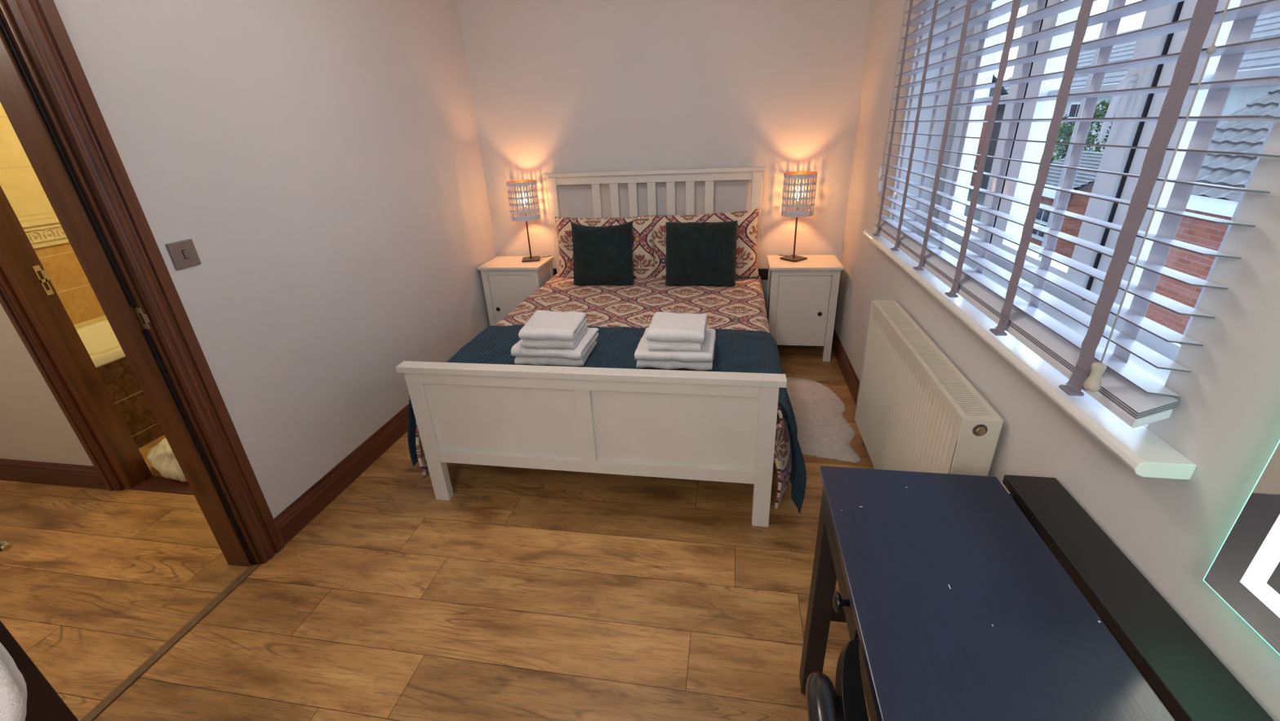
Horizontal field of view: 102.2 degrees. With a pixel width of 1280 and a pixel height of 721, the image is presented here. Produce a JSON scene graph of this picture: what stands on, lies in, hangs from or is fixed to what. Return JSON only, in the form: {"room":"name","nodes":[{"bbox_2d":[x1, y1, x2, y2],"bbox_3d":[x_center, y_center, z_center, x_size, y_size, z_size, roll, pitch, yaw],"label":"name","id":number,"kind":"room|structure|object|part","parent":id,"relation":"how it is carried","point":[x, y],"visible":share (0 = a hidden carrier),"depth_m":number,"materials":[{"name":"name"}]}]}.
{"room":"bedroom","nodes":[
{"label":"bedroom","id":0,"kind":"room"},
{"bbox_2d":[0,303,93,466],"bbox_3d":[-2.840,-0.487,2.149,2.470,2.400,0.100,2,25,10],"label":"wall","id":1,"kind":"structure","parent":0,"point":[33,426],"depth_m":2.44,"materials":[{"name":"paint"}]},
{"bbox_2d":[0,457,107,489],"bbox_3d":[-3.321,0.556,2.652,1.415,0.127,0.018,2,25,10],"label":"baseboard","id":2,"kind":"structure","parent":1,"relation":"attached to","point":[15,470],"depth_m":2.58,"materials":[{"name":"brown wood"}]},
{"bbox_2d":[0,185,152,490],"bbox_3d":[-2.178,-0.318,2.093,0.977,2.080,0.128,2,25,10],"label":"door","id":3,"kind":"structure","parent":1,"relation":"in","point":[28,297],"depth_m":2.28,"materials":[{"name":"brown wood"}]},
{"bbox_3d":[-2.532,-0.343,2.198,0.003,0.126,0.038,2,25,10],"label":"strike plate","id":4,"kind":"part","parent":3,"relation":"part of","materials":[{"name":"gold metal"}]},
{"bbox_3d":[-2.631,-0.310,2.123,0.075,2.080,0.023,2,25,10],"label":"architrave","id":5,"kind":"part","parent":3,"relation":"part of","materials":[{"name":"brown wood"}]},
{"bbox_2d":[0,102,106,328],"bbox_3d":[-3.431,-0.957,3.252,0.100,2.400,2.065,2,25,10],"label":"wall","id":6,"kind":"structure","parent":0,"point":[19,181],"depth_m":2.97,"materials":[{"name":"tile"}]},
{"bbox_2d":[19,217,69,248],"bbox_3d":[-3.426,-0.857,3.241,0.120,0.147,1.965,2,25,10],"label":"trim","id":7,"kind":"structure","parent":6,"relation":"attached to","point":[46,232],"depth_m":2.97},
{"bbox_2d":[80,564,259,720],"bbox_3d":[-1.599,0.992,1.652,0.034,0.006,0.889,2,25,10],"label":"trim","id":8,"kind":"structure","parent":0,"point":[96,710],"depth_m":1.72,"materials":[{"name":"wood"}]},
{"bbox_2d":[53,0,497,518],"bbox_3d":[-1.724,-0.043,1.045,0.130,2.400,6.200,2,25,10],"label":"wall","id":9,"kind":"structure","parent":0,"point":[320,162],"depth_m":2.21,"materials":[{"name":"paint"}]},
{"bbox_2d":[0,0,284,566],"bbox_3d":[-1.686,0.016,1.216,0.155,2.150,1.112,2,25,10],"label":"door frame","id":10,"kind":"structure","parent":9,"relation":"in","point":[47,98],"depth_m":1.57,"materials":[{"name":"brown wood"}]},
{"bbox_2d":[0,539,78,720],"bbox_3d":[-1.295,0.285,0.775,0.788,1.972,0.094,2,25,10],"label":"door leaf","id":11,"kind":"structure","parent":10,"relation":"attached to","point":[44,703],"depth_m":0.78,"materials":[{"name":"brown wood"}]},
{"bbox_3d":[-0.946,0.271,0.726,0.085,0.044,0.053,2,25,10],"label":"handle","id":12,"kind":"part","parent":11,"relation":"part of","materials":[{"name":"gold metal"}]},
{"bbox_2d":[0,642,26,720],"bbox_3d":[-0.958,0.520,0.740,0.398,0.560,0.048,2,25,10],"label":"hanging cloth","id":13,"kind":"object","parent":11,"relation":"hanging from","point":[13,689],"visible":1,"depth_m":0.67,"materials":[{"name":"white fabric"}]},
{"bbox_3d":[-1.562,-0.132,1.624,0.038,0.070,0.003,2,25,10],"label":"strike plate","id":14,"kind":"part","parent":10,"relation":"part of","materials":[{"name":"metal"}]},
{"bbox_2d":[165,239,201,270],"bbox_3d":[-1.525,-0.355,1.728,0.011,0.086,0.086,2,25,10],"label":"light switch","id":15,"kind":"object","parent":9,"relation":"attached to","point":[184,254],"visible":1,"depth_m":1.72,"materials":[{"name":"metal"}]},
{"bbox_2d":[273,403,408,545],"bbox_3d":[-1.286,0.216,3.197,0.018,0.127,2.410,2,25,10],"label":"baseboard","id":16,"kind":"structure","parent":9,"relation":"attached to","point":[290,522],"depth_m":2.44,"materials":[{"name":"brown wood"}]},
{"bbox_2d":[0,345,874,720],"bbox_3d":[-1.667,1.048,1.546,5.280,0.002,6.220,2,25,10],"label":"floor","id":17,"kind":"structure","parent":0,"point":[525,593],"depth_m":1.86,"materials":[{"name":"laminate"}]},
{"bbox_2d":[75,319,164,448],"bbox_3d":[-3.007,-0.109,3.576,0.673,0.553,1.800,2,25,10],"label":"bathtub","id":18,"kind":"object","parent":17,"relation":"on","point":[99,339],"visible":0.09,"depth_m":2.87,"materials":[{"name":"ceramic"}]},
{"bbox_2d":[75,319,124,367],"bbox_3d":[-3.011,-0.186,3.541,0.673,0.383,1.800,2,25,10],"label":"tub","id":19,"kind":"object","parent":18,"relation":"in","point":[99,339],"depth_m":3.13,"materials":[{"name":"ceramic"}]},
{"bbox_3d":[-3.005,-0.087,3.586,0.656,0.505,1.780,2,25,10],"label":"panel","id":20,"kind":"part","parent":18,"relation":"part of","materials":[{"name":"brown stone"}]},
{"bbox_2d":[132,475,193,494],"bbox_3d":[-2.134,0.622,2.527,0.780,0.008,0.102,2,25,10],"label":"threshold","id":21,"kind":"structure","parent":17,"relation":"on","point":[157,483],"depth_m":2.55,"materials":[{"name":"brown wood"}]},
{"bbox_2d":[146,437,186,482],"bbox_3d":[-2.342,0.450,2.654,0.457,0.217,0.322,2,25,10],"label":"plastic bag","id":22,"kind":"object","parent":17,"relation":"on","point":[162,457],"visible":0.33,"depth_m":2.53,"materials":[{"name":"white plastic"}]},
{"bbox_2d":[476,256,554,325],"bbox_3d":[-0.895,-0.425,3.931,0.458,0.661,0.360,2,25,10],"label":"nightstand","id":23,"kind":"object","parent":17,"relation":"on","point":[507,281],"visible":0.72,"depth_m":3.73,"materials":[{"name":"white wood"}]},
{"bbox_3d":[-1.105,-0.362,3.842,0.047,0.635,0.030,2,25,10],"label":"leg","id":24,"kind":"part","parent":23,"relation":"part of","materials":[{"name":"white wood"}]},
{"bbox_3d":[-0.931,-0.630,3.687,0.332,0.033,0.019,2,25,10],"label":"rail","id":25,"kind":"part","parent":23,"relation":"part of","materials":[{"name":"white wood"}]},
{"bbox_3d":[-0.920,-0.390,3.792,0.328,0.487,0.018,2,25,10],"label":"door","id":26,"kind":"part","parent":23,"relation":"part of","materials":[{"name":"white wood"}]},
{"bbox_3d":[-0.907,-0.710,3.811,0.442,0.008,0.344,2,25,10],"label":"moulding","id":27,"kind":"part","parent":23,"relation":"part of","materials":[{"name":"white wood"}]},
{"bbox_2d":[506,179,551,262],"bbox_3d":[-0.809,-1.002,3.733,0.216,0.561,0.249,2,25,10],"label":"table lamp","id":28,"kind":"object","parent":23,"relation":"on","point":[532,213],"visible":1,"depth_m":3.60,"materials":[{"name":"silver metal"}]},
{"bbox_3d":[-0.824,-1.132,3.652,0.206,0.258,0.206,2,25,10],"label":"lamp shade","id":29,"kind":"part","parent":28,"relation":"part of","materials":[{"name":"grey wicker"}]},
{"bbox_3d":[-0.814,-0.919,3.748,0.024,0.357,0.025,2,25,10],"label":"stem","id":30,"kind":"part","parent":28,"relation":"part of","materials":[{"name":"black metal"}]},
{"bbox_3d":[-0.731,-0.350,3.778,0.047,0.635,0.030,2,25,10],"label":"leg","id":31,"kind":"part","parent":23,"relation":"part of","materials":[{"name":"white wood"}]},
{"bbox_3d":[-0.682,-0.471,4.043,0.047,0.635,0.040,2,25,10],"label":"leg","id":32,"kind":"part","parent":23,"relation":"part of","materials":[{"name":"white wood"}]},
{"bbox_2d":[395,166,786,527],"bbox_3d":[-0.064,-0.321,2.891,1.537,1.252,2.026,2,25,10],"label":"bed","id":33,"kind":"object","parent":17,"relation":"on","point":[717,426],"visible":0.63,"depth_m":2.09,"materials":[{"name":"white wood"}]},
{"bbox_3d":[-0.916,0.336,2.254,0.068,0.650,0.044,2,25,10],"label":"footboard post","id":34,"kind":"part","parent":33,"relation":"part of","materials":[{"name":"white wood"}]},
{"bbox_3d":[-0.566,0.246,2.153,0.651,0.332,0.010,2,25,10],"label":"footboard panel","id":35,"kind":"part","parent":33,"relation":"part of","materials":[{"name":"white wood"}]},
{"bbox_3d":[-0.598,-0.737,3.902,0.068,1.226,0.042,2,25,10],"label":"headboard post","id":36,"kind":"part","parent":33,"relation":"part of","materials":[{"name":"white wood"}]},
{"bbox_3d":[-0.228,0.085,2.009,1.354,0.050,0.033,2,25,10],"label":"footboard rail","id":37,"kind":"part","parent":33,"relation":"part of","materials":[{"name":"white wood"}]},
{"bbox_3d":[-0.212,0.437,2.167,1.354,0.058,0.033,2,25,10],"label":"footboard rail","id":38,"kind":"part","parent":33,"relation":"part of","materials":[{"name":"white wood"}]},
{"bbox_3d":[0.078,-1.250,3.540,1.354,0.052,0.030,2,25,10],"label":"headboard rail","id":39,"kind":"part","parent":33,"relation":"part of","materials":[{"name":"white wood"}]},
{"bbox_3d":[0.132,0.267,2.033,0.641,0.332,0.010,2,25,10],"label":"footboard panel","id":40,"kind":"part","parent":33,"relation":"part of","materials":[{"name":"white wood"}]},
{"bbox_3d":[0.803,-0.693,3.660,0.068,1.226,0.042,2,25,10],"label":"headboard post","id":41,"kind":"part","parent":33,"relation":"part of","materials":[{"name":"white wood"}]},
{"bbox_3d":[0.485,0.380,2.013,0.068,0.650,0.044,2,25,10],"label":"footboard post","id":42,"kind":"part","parent":33,"relation":"part of","materials":[{"name":"white wood"}]},
{"bbox_3d":[-0.052,-0.106,2.994,1.400,0.275,1.905,2,25,10],"label":"mattress","id":43,"kind":"object","parent":33,"relation":"on","visible":0},
{"bbox_2d":[415,273,791,508],"bbox_3d":[-0.053,-0.029,3.010,1.719,0.488,1.912,2,25,10],"label":"duvet","id":44,"kind":"object","parent":43,"relation":"on","point":[741,306],"visible":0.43,"depth_m":3.08,"materials":[{"name":"multicoloured fabric"}]},
{"bbox_2d":[570,221,633,285],"bbox_3d":[-0.253,-0.718,3.507,0.430,0.428,0.210,1,24,8],"label":"cushion","id":45,"kind":"object","parent":44,"relation":"on","point":[602,255],"visible":1,"depth_m":3.44,"materials":[{"name":"fabric"}]},
{"bbox_2d":[555,214,656,278],"bbox_3d":[-0.242,-0.794,3.672,0.733,0.444,0.200,3,25,11],"label":"pillow","id":46,"kind":"object","parent":44,"relation":"on","point":[642,240],"visible":0.46,"depth_m":3.60,"materials":[{"name":"fabric"}]},
{"bbox_2d":[407,324,806,513],"bbox_3d":[-0.145,0.211,2.513,1.772,0.542,0.738,2,25,10],"label":"throw blanket","id":47,"kind":"object","parent":44,"relation":"on","point":[749,351],"visible":0.39,"depth_m":2.40,"materials":[{"name":"blue fabric"}]},
{"bbox_2d":[514,340,596,366],"bbox_3d":[-0.385,-0.049,2.406,0.317,0.047,0.281,1,25,9],"label":"folded towel","id":48,"kind":"object","parent":47,"relation":"on","point":[518,360],"visible":0.38,"depth_m":2.29,"materials":[{"name":"white fabric"}]},
{"bbox_2d":[511,327,598,359],"bbox_3d":[-0.387,-0.088,2.384,0.328,0.055,0.296,3,25,11],"label":"folded towel","id":49,"kind":"object","parent":48,"relation":"on","point":[586,341],"visible":0.48,"depth_m":2.27,"materials":[{"name":"white fabric"}]},
{"bbox_2d":[521,323,587,349],"bbox_3d":[-0.383,-0.117,2.347,0.239,0.045,0.239,2,25,10],"label":"folded towel","id":50,"kind":"object","parent":49,"relation":"on","point":[546,344],"visible":0.48,"depth_m":2.25,"materials":[{"name":"white fabric"}]},
{"bbox_2d":[518,310,586,341],"bbox_3d":[-0.389,-0.157,2.325,0.248,0.062,0.251,1,24,8],"label":"folded towel","id":51,"kind":"object","parent":50,"relation":"on","point":[543,324],"visible":1,"depth_m":2.27,"materials":[{"name":"white fabric"}]},
{"bbox_2d":[635,353,714,370],"bbox_3d":[0.166,-0.033,2.312,0.327,0.048,0.273,2,25,10],"label":"folded towel","id":52,"kind":"object","parent":47,"relation":"on","point":[667,364],"visible":0.31,"depth_m":2.20,"materials":[{"name":"white fabric"}]},
{"bbox_2d":[634,327,715,362],"bbox_3d":[0.163,-0.072,2.289,0.332,0.054,0.296,2,25,10],"label":"folded towel","id":53,"kind":"object","parent":52,"relation":"on","point":[705,354],"visible":0.58,"depth_m":2.17,"materials":[{"name":"white fabric"}]},
{"bbox_2d":[648,340,702,351],"bbox_3d":[0.161,-0.102,2.253,0.225,0.041,0.234,2,25,10],"label":"folded towel","id":54,"kind":"object","parent":53,"relation":"on","point":[652,344],"visible":0.36,"depth_m":2.15,"materials":[{"name":"white fabric"}]},
{"bbox_2d":[646,311,707,342],"bbox_3d":[0.164,-0.144,2.236,0.244,0.056,0.242,2,25,10],"label":"folded towel","id":55,"kind":"object","parent":54,"relation":"on","point":[665,326],"visible":1,"depth_m":2.17,"materials":[{"name":"white fabric"}]},
{"bbox_2d":[665,220,737,286],"bbox_3d":[0.399,-0.694,3.394,0.470,0.424,0.196,1,25,9],"label":"cushion","id":56,"kind":"object","parent":44,"relation":"on","point":[698,254],"visible":0.99,"depth_m":3.33,"materials":[{"name":"black fabric"}]},
{"bbox_2d":[652,208,759,278],"bbox_3d":[0.440,-0.781,3.547,0.754,0.488,0.205,1,24,8],"label":"pillow","id":57,"kind":"object","parent":44,"relation":"on","point":[746,264],"visible":0.42,"depth_m":3.46,"materials":[{"name":"multicoloured fabric"}]},
{"bbox_2d":[765,254,844,361],"bbox_3d":[1.106,-0.363,3.585,0.458,0.661,0.360,2,25,10],"label":"nightstand","id":58,"kind":"object","parent":17,"relation":"on","point":[802,295],"visible":0.87,"depth_m":3.42,"materials":[{"name":"white wood"}]},
{"bbox_3d":[0.946,-0.421,3.761,0.047,0.635,0.040,2,25,10],"label":"leg","id":59,"kind":"part","parent":58,"relation":"part of","materials":[{"name":"white wood"}]},
{"bbox_3d":[0.896,-0.299,3.497,0.047,0.635,0.030,2,25,10],"label":"leg","id":60,"kind":"part","parent":58,"relation":"part of","materials":[{"name":"white wood"}]},
{"bbox_2d":[777,171,817,262],"bbox_3d":[1.035,-0.945,3.415,0.206,0.562,0.249,2,25,10],"label":"table lamp","id":61,"kind":"object","parent":58,"relation":"on","point":[797,187],"visible":1,"depth_m":3.28,"materials":[{"name":"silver metal"}]},
{"bbox_3d":[1.035,-0.861,3.429,0.024,0.357,0.025,2,25,10],"label":"stem","id":62,"kind":"part","parent":61,"relation":"part of","materials":[{"name":"black metal"}]},
{"bbox_3d":[1.025,-1.074,3.333,0.206,0.258,0.206,2,25,10],"label":"lamp shade","id":63,"kind":"part","parent":61,"relation":"part of","materials":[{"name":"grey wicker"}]},
{"bbox_3d":[1.081,-0.327,3.447,0.328,0.487,0.018,2,25,10],"label":"door","id":64,"kind":"part","parent":58,"relation":"part of","materials":[{"name":"white wood"}]},
{"bbox_3d":[1.071,-0.568,3.341,0.332,0.033,0.019,2,25,10],"label":"rail","id":65,"kind":"part","parent":58,"relation":"part of","materials":[{"name":"white wood"}]},
{"bbox_3d":[1.095,-0.647,3.466,0.442,0.008,0.344,2,25,10],"label":"moulding","id":66,"kind":"part","parent":58,"relation":"part of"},
{"bbox_3d":[1.270,-0.287,3.432,0.047,0.635,0.030,2,25,10],"label":"leg","id":67,"kind":"part","parent":58,"relation":"part of","materials":[{"name":"white wood"}]},
{"bbox_2d":[786,377,860,462],"bbox_3d":[0.881,0.286,2.935,0.583,0.027,0.916,2,25,10],"label":"sheepskin rug","id":68,"kind":"object","parent":17,"relation":"on","point":[823,431],"visible":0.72,"depth_m":2.80,"materials":[{"name":"fur"}]},
{"bbox_2d":[805,636,868,720],"bbox_3d":[0.440,0.866,0.753,0.425,0.805,0.545,2,25,10],"label":"chair","id":69,"kind":"object","parent":17,"relation":"on","point":[846,701],"visible":0.98,"depth_m":0.79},
{"bbox_3d":[0.304,0.606,0.659,0.063,0.046,0.545,2,25,10],"label":"rail","id":70,"kind":"part","parent":69,"relation":"part of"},
{"bbox_2d":[799,465,1274,720],"bbox_3d":[0.599,0.847,0.838,0.533,0.753,1.196,2,25,10],"label":"desk","id":71,"kind":"object","parent":17,"relation":"on","point":[965,597],"visible":0.93,"depth_m":0.88,"materials":[{"name":"blue wood"}]},
{"bbox_3d":[0.482,0.625,1.371,0.050,0.730,0.055,2,25,10],"label":"leg","id":72,"kind":"part","parent":71,"relation":"part of","materials":[{"name":"brown wood"}]},
{"bbox_3d":[0.419,0.412,1.068,0.017,0.081,0.345,2,25,10],"label":"drawer","id":73,"kind":"part","parent":71,"relation":"part of","materials":[{"name":"black wood"}]},
{"bbox_3d":[0.377,0.453,0.967,0.028,0.037,0.037,2,25,10],"label":"knob","id":74,"kind":"part","parent":71,"relation":"part of","materials":[{"name":"black metal"}]},
{"bbox_3d":[0.903,0.638,1.298,0.050,0.730,0.055,2,25,10],"label":"leg","id":75,"kind":"part","parent":71,"relation":"part of","materials":[{"name":"black wood"}]},
{"bbox_2d":[457,0,871,305],"bbox_3d":[0.217,-1.295,3.651,2.990,2.420,0.150,2,25,10],"label":"wall","id":76,"kind":"structure","parent":0,"point":[557,86],"depth_m":3.39,"materials":[{"name":"paint"}]},
{"bbox_2d":[553,268,768,279],"bbox_3d":[0.127,-0.648,3.865,1.660,0.078,0.027,2,25,10],"label":"trim","id":77,"kind":"structure","parent":76,"relation":"attached to","point":[762,273],"depth_m":3.72,"materials":[{"name":"wood"}]},
{"bbox_2d":[834,0,1279,720],"bbox_3d":[1.024,0.043,0.571,0.330,2.400,6.200,2,25,10],"label":"wall","id":78,"kind":"structure","parent":0,"point":[1225,418],"depth_m":0.93,"materials":[{"name":"paint"}]},
{"bbox_2d":[831,328,859,406],"bbox_3d":[0.901,1.073,1.066,0.018,0.127,6.200,2,25,10],"label":"baseboard","id":79,"kind":"structure","parent":78,"relation":"attached to","point":[851,380],"depth_m":3.28,"materials":[{"name":"brown wood"}]},
{"bbox_2d":[854,300,1003,475],"bbox_3d":[1.039,0.292,2.016,0.117,0.760,1.070,2,25,10],"label":"radiator","id":80,"kind":"object","parent":78,"relation":"attached to","point":[916,411],"visible":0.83,"depth_m":1.80,"materials":[{"name":"metal"}]},
{"bbox_2d":[871,300,1003,420],"bbox_3d":[1.017,-0.053,1.869,0.100,0.009,1.048,2,25,10],"label":"grille","id":81,"kind":"object","parent":80,"relation":"attached to","point":[958,394],"depth_m":1.70,"materials":[{"name":"metal"}]},
{"bbox_3d":[0.942,0.447,1.525,0.100,0.629,0.004,2,25,10],"label":"panel","id":82,"kind":"part","parent":80,"relation":"part of","materials":[{"name":"metal"}]},
{"bbox_2d":[862,230,1196,479],"bbox_3d":[1.147,-0.238,1.744,0.324,0.030,2.055,2,25,10],"label":"windowsill","id":83,"kind":"structure","parent":78,"relation":"attached to","point":[1146,454],"depth_m":1.13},
{"bbox_2d":[872,0,1279,427],"bbox_3d":[0.993,-0.823,1.478,0.088,1.244,1.872,2,25,10],"label":"blind","id":84,"kind":"object","parent":78,"relation":"attached to","point":[1134,397],"visible":1,"depth_m":1.08,"materials":[{"name":"paint"}]},
{"bbox_3d":[1.114,-1.278,2.239,0.003,0.950,0.029,2,25,10],"label":"pull cord","id":85,"kind":"part","parent":84,"relation":"part of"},
{"bbox_3d":[1.031,-0.284,1.718,0.048,0.040,1.872,2,25,10],"label":"rail","id":86,"kind":"part","parent":84,"relation":"part of","materials":[{"name":"paint"}]},
{"bbox_3d":[0.826,-0.498,0.726,0.009,1.105,0.011,-6,24,-7],"label":"pull cord","id":87,"kind":"part","parent":84,"relation":"part of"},
{"bbox_2d":[936,0,1279,361],"bbox_3d":[1.260,-0.759,1.469,0.110,1.135,1.800,2,25,10],"label":"window","id":88,"kind":"structure","parent":78,"relation":"in","point":[1138,134],"depth_m":1.38,"materials":[{"name":"plastic"}]},
{"bbox_3d":[1.377,-1.005,2.010,0.058,1.040,0.516,2,25,10],"label":"sash","id":89,"kind":"part","parent":88,"relation":"part of","materials":[{"name":"plastic"}]},
{"bbox_3d":[1.278,-0.761,1.478,0.058,1.040,0.570,2,25,10],"label":"sash","id":90,"kind":"part","parent":88,"relation":"part of","materials":[{"name":"plastic"}]},
{"bbox_3d":[1.187,-0.626,1.287,0.037,0.150,0.043,2,25,10],"label":"handle","id":91,"kind":"part","parent":88,"relation":"part of","materials":[{"name":"plastic"}]},
{"bbox_3d":[1.205,-0.656,1.257,0.010,0.115,0.022,2,25,10],"label":"handle plate","id":92,"kind":"part","parent":88,"relation":"part of","materials":[{"name":"plastic"}]},
{"bbox_2d":[1203,440,1279,654],"bbox_3d":[0.800,0.091,0.345,0.030,0.806,0.605,2,25,10],"label":"mirror","id":93,"kind":"object","parent":78,"relation":"attached to","point":[1244,572],"visible":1,"depth_m":0.70,"materials":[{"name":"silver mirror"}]},
{"label":"outside","id":94,"kind":"structure","parent":0,"visible":0},
{"bbox_2d":[964,184,987,221],"bbox_3d":[39.946,-9.022,26.072,67.110,0.100,100.000,2,25,10],"label":"ground","id":95,"kind":"structure","parent":94,"point":[981,197],"depth_m":25.96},
{"bbox_2d":[968,148,978,195],"bbox_3d":[9.857,-6.033,17.194,2.300,4.292,2.298,2,25,10],"label":"tree","id":96,"kind":"object","parent":95,"relation":"on","point":[975,163],"visible":0.02,"depth_m":16.62,"materials":[{"name":"green plant"}]},
{"bbox_2d":[969,74,1008,186],"bbox_3d":[18.747,-14.285,31.528,3.750,6.810,5.700,2,25,10],"label":"house","id":97,"kind":"structure","parent":95,"relation":"on","point":[1003,92],"depth_m":29.15,"materials":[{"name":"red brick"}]},
{"bbox_2d":[1030,151,1102,258],"bbox_3d":[10.569,-3.136,12.058,2.950,3.160,2.500,2,25,10],"label":"shed","id":98,"kind":"object","parent":95,"relation":"on","point":[1084,181],"visible":0.19,"depth_m":11.49,"materials":[{"name":"brick"}]},
{"bbox_3d":[9.440,-3.259,12.157,0.025,0.600,0.500,2,25,10],"label":"pane","id":99,"kind":"part","parent":98,"relation":"part of","materials":[{"name":"grey glass"}]},
{"bbox_2d":[1050,113,1087,163],"bbox_3d":[11.426,-4.868,14.799,2.016,4.002,2.021,2,25,10],"label":"tree","id":100,"kind":"object","parent":95,"relation":"on","point":[1064,130],"visible":0.07,"depth_m":13.81,"materials":[{"name":"green plant"}]},
{"bbox_2d":[1056,99,1114,159],"bbox_3d":[13.889,-5.685,15.970,1.963,4.320,1.996,2,25,10],"label":"tree","id":101,"kind":"object","parent":95,"relation":"on","point":[1097,114],"visible":0.06,"depth_m":15.23,"materials":[{"name":"green plant"}]},
{"bbox_2d":[981,0,1279,186],"bbox_3d":[23.752,-11.011,22.887,8.750,7.510,22.200,2,25,10],"label":"house","id":102,"kind":"structure","parent":95,"relation":"on","point":[1267,25],"depth_m":21.19,"materials":[{"name":"stone"}]},
{"bbox_3d":[19.757,-11.024,23.461,0.025,1.100,1.000,2,25,10],"label":"pane","id":103,"kind":"part","parent":102,"relation":"part of","materials":[{"name":"glass"}]},
{"bbox_2d":[1144,85,1279,334],"bbox_3d":[8.425,-0.863,5.783,2.893,4.348,5.463,2,25,10],"label":"neighbouring house","id":104,"kind":"structure","parent":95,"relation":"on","point":[1237,136],"depth_m":6.87,"materials":[{"name":"red brick"}]}
]}

